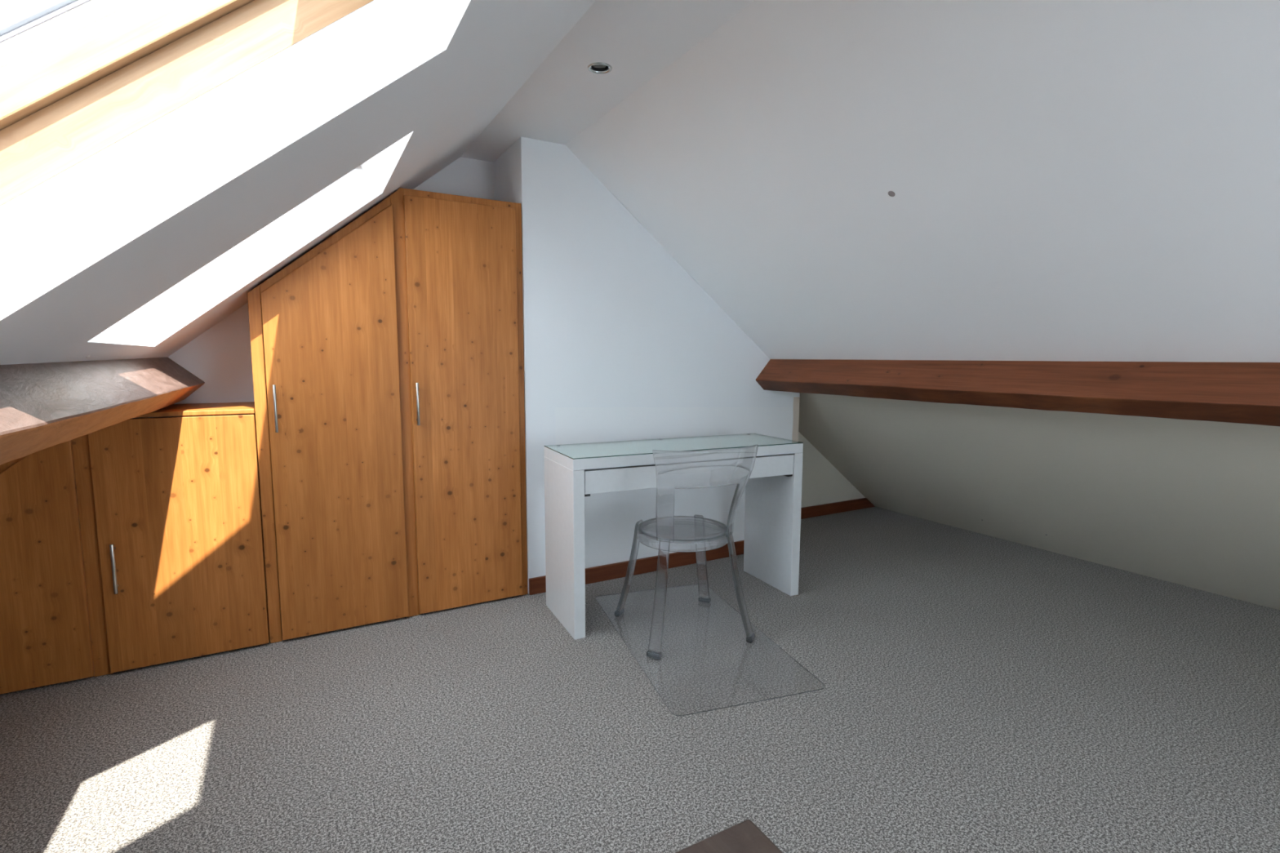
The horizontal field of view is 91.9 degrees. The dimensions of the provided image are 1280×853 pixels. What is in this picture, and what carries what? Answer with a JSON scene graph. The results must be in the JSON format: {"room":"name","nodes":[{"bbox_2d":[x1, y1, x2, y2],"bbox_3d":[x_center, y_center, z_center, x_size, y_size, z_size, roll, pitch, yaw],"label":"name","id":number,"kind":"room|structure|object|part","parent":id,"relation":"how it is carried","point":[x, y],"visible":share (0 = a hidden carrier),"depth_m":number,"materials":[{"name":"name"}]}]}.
{"room":"home office","nodes":[
{"label":"home office","id":0,"kind":"room"},
{"bbox_2d":[131,156,865,507],"bbox_3d":[-0.711,-0.301,3.437,6.012,2.217,0.001,-3,7,-29],"label":"wall","id":1,"kind":"structure","parent":0,"point":[220,356],"depth_m":2.83,"materials":[{"name":"white paint"}]},
{"bbox_2d":[461,0,754,162],"bbox_3d":[0.360,-1.176,1.328,0.397,0.001,4.530,-3,7,-29],"label":"ceiling","id":2,"kind":"structure","parent":0,"point":[639,39],"depth_m":2.17,"materials":[{"name":"white paint"}]},
{"bbox_2d":[587,62,612,74],"bbox_3d":[-0.143,-1.302,2.199,0.087,0.060,0.087,-3,7,-29],"label":"recessed light","id":3,"kind":"object","parent":2,"relation":"in","point":[599,68],"visible":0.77,"depth_m":2.22,"materials":[{"name":"silver metal"}]},
{"bbox_2d":[0,506,1279,852],"bbox_3d":[0.398,1.024,1.600,6.112,0.001,4.530,-3,7,-29],"label":"floor","id":4,"kind":"structure","parent":0,"point":[981,693],"depth_m":2.03,"materials":[{"name":"grey carpet"}]},
{"bbox_2d":[0,401,270,694],"bbox_3d":[-2.156,0.430,2.399,1.194,0.984,0.489,-3,7,-29],"label":"base cabinet","id":5,"kind":"object","parent":4,"relation":"on","point":[131,544],"visible":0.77,"depth_m":2.31,"materials":[{"name":"brown wood"}]},
{"bbox_3d":[-2.267,0.477,2.112,0.555,0.930,0.020,-3,7,-29],"label":"door","id":6,"kind":"part","parent":5,"relation":"part of","materials":[{"name":"brown wood"}]},
{"bbox_3d":[-2.290,0.460,2.124,0.687,0.984,0.022,-3,7,-29],"label":"frame","id":7,"kind":"part","parent":5,"relation":"part of","materials":[{"name":"brown wood"}]},
{"bbox_3d":[-1.931,0.521,2.275,0.012,0.186,0.036,-3,7,-29],"label":"handle","id":8,"kind":"part","parent":5,"relation":"part of","materials":[{"name":"metal"}]},
{"bbox_3d":[-1.762,0.437,2.395,0.509,0.951,0.020,-3,7,-29],"label":"door","id":9,"kind":"part","parent":5,"relation":"part of","materials":[{"name":"brown wood"}]},
{"bbox_3d":[-1.787,-0.048,2.338,0.562,0.018,0.045,-3,7,-29],"label":"rail","id":10,"kind":"part","parent":5,"relation":"part of","materials":[{"name":"brown wood"}]},
{"bbox_2d":[247,187,527,643],"bbox_3d":[-1.144,-0.092,2.915,1.122,1.914,0.489,-3,7,-29],"label":"wardrobe","id":11,"kind":"object","parent":4,"relation":"on","point":[388,357],"visible":1,"depth_m":2.72,"materials":[{"name":"brown wood"}]},
{"bbox_3d":[-1.459,-0.072,2.476,0.012,0.190,0.036,-3,7,-29],"label":"handle","id":12,"kind":"part","parent":11,"relation":"part of","materials":[{"name":"metal"}]},
{"bbox_3d":[-1.277,-0.026,2.617,0.501,1.827,0.020,-3,7,-29],"label":"door","id":13,"kind":"part","parent":11,"relation":"part of","materials":[{"name":"brown wood"}]},
{"bbox_3d":[-0.986,-0.100,2.742,0.012,0.188,0.036,-3,7,-29],"label":"handle","id":14,"kind":"part","parent":11,"relation":"part of","materials":[{"name":"metal"}]},
{"bbox_3d":[-0.803,-0.076,2.881,0.493,1.871,0.020,-3,7,-29],"label":"door","id":15,"kind":"part","parent":11,"relation":"part of","materials":[{"name":"brown wood"}]},
{"bbox_2d":[543,441,803,639],"bbox_3d":[0.176,0.474,3.028,1.200,0.776,0.410,-3,7,-25],"label":"desk","id":16,"kind":"object","parent":4,"relation":"on","point":[773,488],"visible":0.81,"depth_m":2.89,"materials":[{"name":"white paint"}]},
{"bbox_3d":[-0.343,0.523,2.784,0.050,0.728,0.410,-3,7,-25],"label":"panel","id":17,"kind":"part","parent":16,"relation":"part of","materials":[{"name":"white paint"}]},
{"bbox_2d":[544,433,803,459],"bbox_3d":[0.178,0.085,2.984,1.198,0.005,0.408,-3,7,-25],"label":"glass","id":18,"kind":"object","parent":16,"relation":"on","point":[749,438],"visible":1,"depth_m":3.11,"materials":[{"name":"clear glass"}]},
{"bbox_3d":[0.259,0.211,2.826,1.092,0.098,0.018,-3,7,-25],"label":"drawer","id":19,"kind":"part","parent":16,"relation":"part of","materials":[{"name":"white paint"}]},
{"bbox_3d":[0.695,0.472,3.277,0.050,0.728,0.410,-3,7,-25],"label":"panel","id":20,"kind":"part","parent":16,"relation":"part of","materials":[{"name":"white paint"}]},
{"bbox_2d":[595,583,825,715],"bbox_3d":[0.228,0.901,2.675,0.600,0.003,1.100,-2,7,-18],"label":"chair mat","id":21,"kind":"object","parent":4,"relation":"on","point":[696,584],"visible":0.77,"depth_m":2.33,"materials":[{"name":"clear plastic"}]},
{"bbox_2d":[616,444,758,653],"bbox_3d":[0.193,0.476,2.697,0.495,0.836,0.521,-2,7,-20],"label":"chair","id":22,"kind":"object","parent":21,"relation":"on","point":[666,532],"visible":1,"depth_m":2.50,"materials":[{"name":"clear plastic"}]},
{"bbox_3d":[-0.046,0.639,2.836,0.118,0.439,0.053,3,7,25],"label":"leg","id":23,"kind":"part","parent":22,"relation":"part of","materials":[{"name":"clear plastic"}]},
{"bbox_3d":[0.080,0.680,2.497,0.053,0.434,0.119,3,7,25],"label":"leg","id":24,"kind":"part","parent":22,"relation":"part of","materials":[{"name":"clear plastic"}]},
{"bbox_3d":[0.188,0.465,2.708,0.398,0.050,0.398,-2,7,-20],"label":"seat","id":25,"kind":"part","parent":22,"relation":"part of","materials":[{"name":"clear plastic"}]},
{"bbox_3d":[0.295,0.627,2.961,0.053,0.439,0.118,3,7,25],"label":"leg","id":26,"kind":"part","parent":22,"relation":"part of","materials":[{"name":"clear plastic"}]},
{"bbox_3d":[0.258,0.274,2.499,0.465,0.390,0.151,-2,7,-20],"label":"backrest","id":27,"kind":"part","parent":22,"relation":"part of","materials":[{"name":"clear plastic"}]},
{"bbox_3d":[0.420,0.668,2.623,0.119,0.434,0.053,3,7,25],"label":"leg","id":28,"kind":"part","parent":22,"relation":"part of","materials":[{"name":"clear plastic"}]},
{"bbox_2d":[675,819,782,852],"bbox_3d":[-0.085,0.902,0.647,0.839,0.450,0.420,-3,7,-29],"label":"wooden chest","id":29,"kind":"object","parent":4,"relation":"on","point":[744,837],"visible":1,"depth_m":0.95,"materials":[{"name":"brown wood"}]},
{"bbox_2d":[0,0,1279,610],"bbox_3d":[0.402,-0.077,1.477,6.012,2.217,4.530,-3,7,-29],"label":"sloped ceiling","id":30,"kind":"structure","parent":0,"point":[1071,180],"depth_m":1.89,"materials":[{"name":"white paint"}]},
{"bbox_2d":[0,357,204,465],"bbox_3d":[-0.940,0.018,0.726,0.218,0.193,4.533,-3,7,-29],"label":"roof beam","id":31,"kind":"structure","parent":30,"relation":"attached to","point":[43,406],"depth_m":1.36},
{"bbox_2d":[0,0,373,205],"bbox_3d":[-0.617,-0.577,0.659,0.896,0.774,0.915,-3,7,-29],"label":"window","id":32,"kind":"structure","parent":30,"relation":"in","point":[78,77],"depth_m":0.97,"materials":[{"name":"brown wood"}]},
{"bbox_3d":[-0.621,-0.583,0.656,0.969,0.052,0.875,-44,24,-18],"label":"sash","id":33,"kind":"part","parent":32,"relation":"part of","materials":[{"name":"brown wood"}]},
{"bbox_2d":[888,191,895,196],"bbox_3d":[0.859,-0.794,2.112,0.020,0.016,0.025,-4,8,-36],"label":"plug","id":34,"kind":"object","parent":30,"relation":"attached to","point":[891,193],"visible":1,"depth_m":2.11,"materials":[{"name":"grey"}]},
{"bbox_2d":[755,359,1279,426],"bbox_3d":[1.777,-0.115,2.002,0.194,0.190,4.094,-3,7,-29],"label":"roof beam","id":35,"kind":"structure","parent":30,"relation":"attached to","point":[1241,393],"depth_m":2.27,"materials":[{"name":"brown wood"}]},
{"bbox_2d":[493,137,799,593],"bbox_3d":[0.115,-0.320,3.645,1.804,2.217,0.448,-3,7,-29],"label":"wall","id":36,"kind":"structure","parent":0,"point":[621,342],"depth_m":3.24,"materials":[{"name":"paint"}]},
{"bbox_2d":[528,497,875,595],"bbox_3d":[0.671,0.708,4.068,3.077,0.083,0.466,-3,7,-29],"label":"baseboard","id":37,"kind":"structure","parent":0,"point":[619,570],"depth_m":3.54,"materials":[{"name":"brown wood"}]}
]}

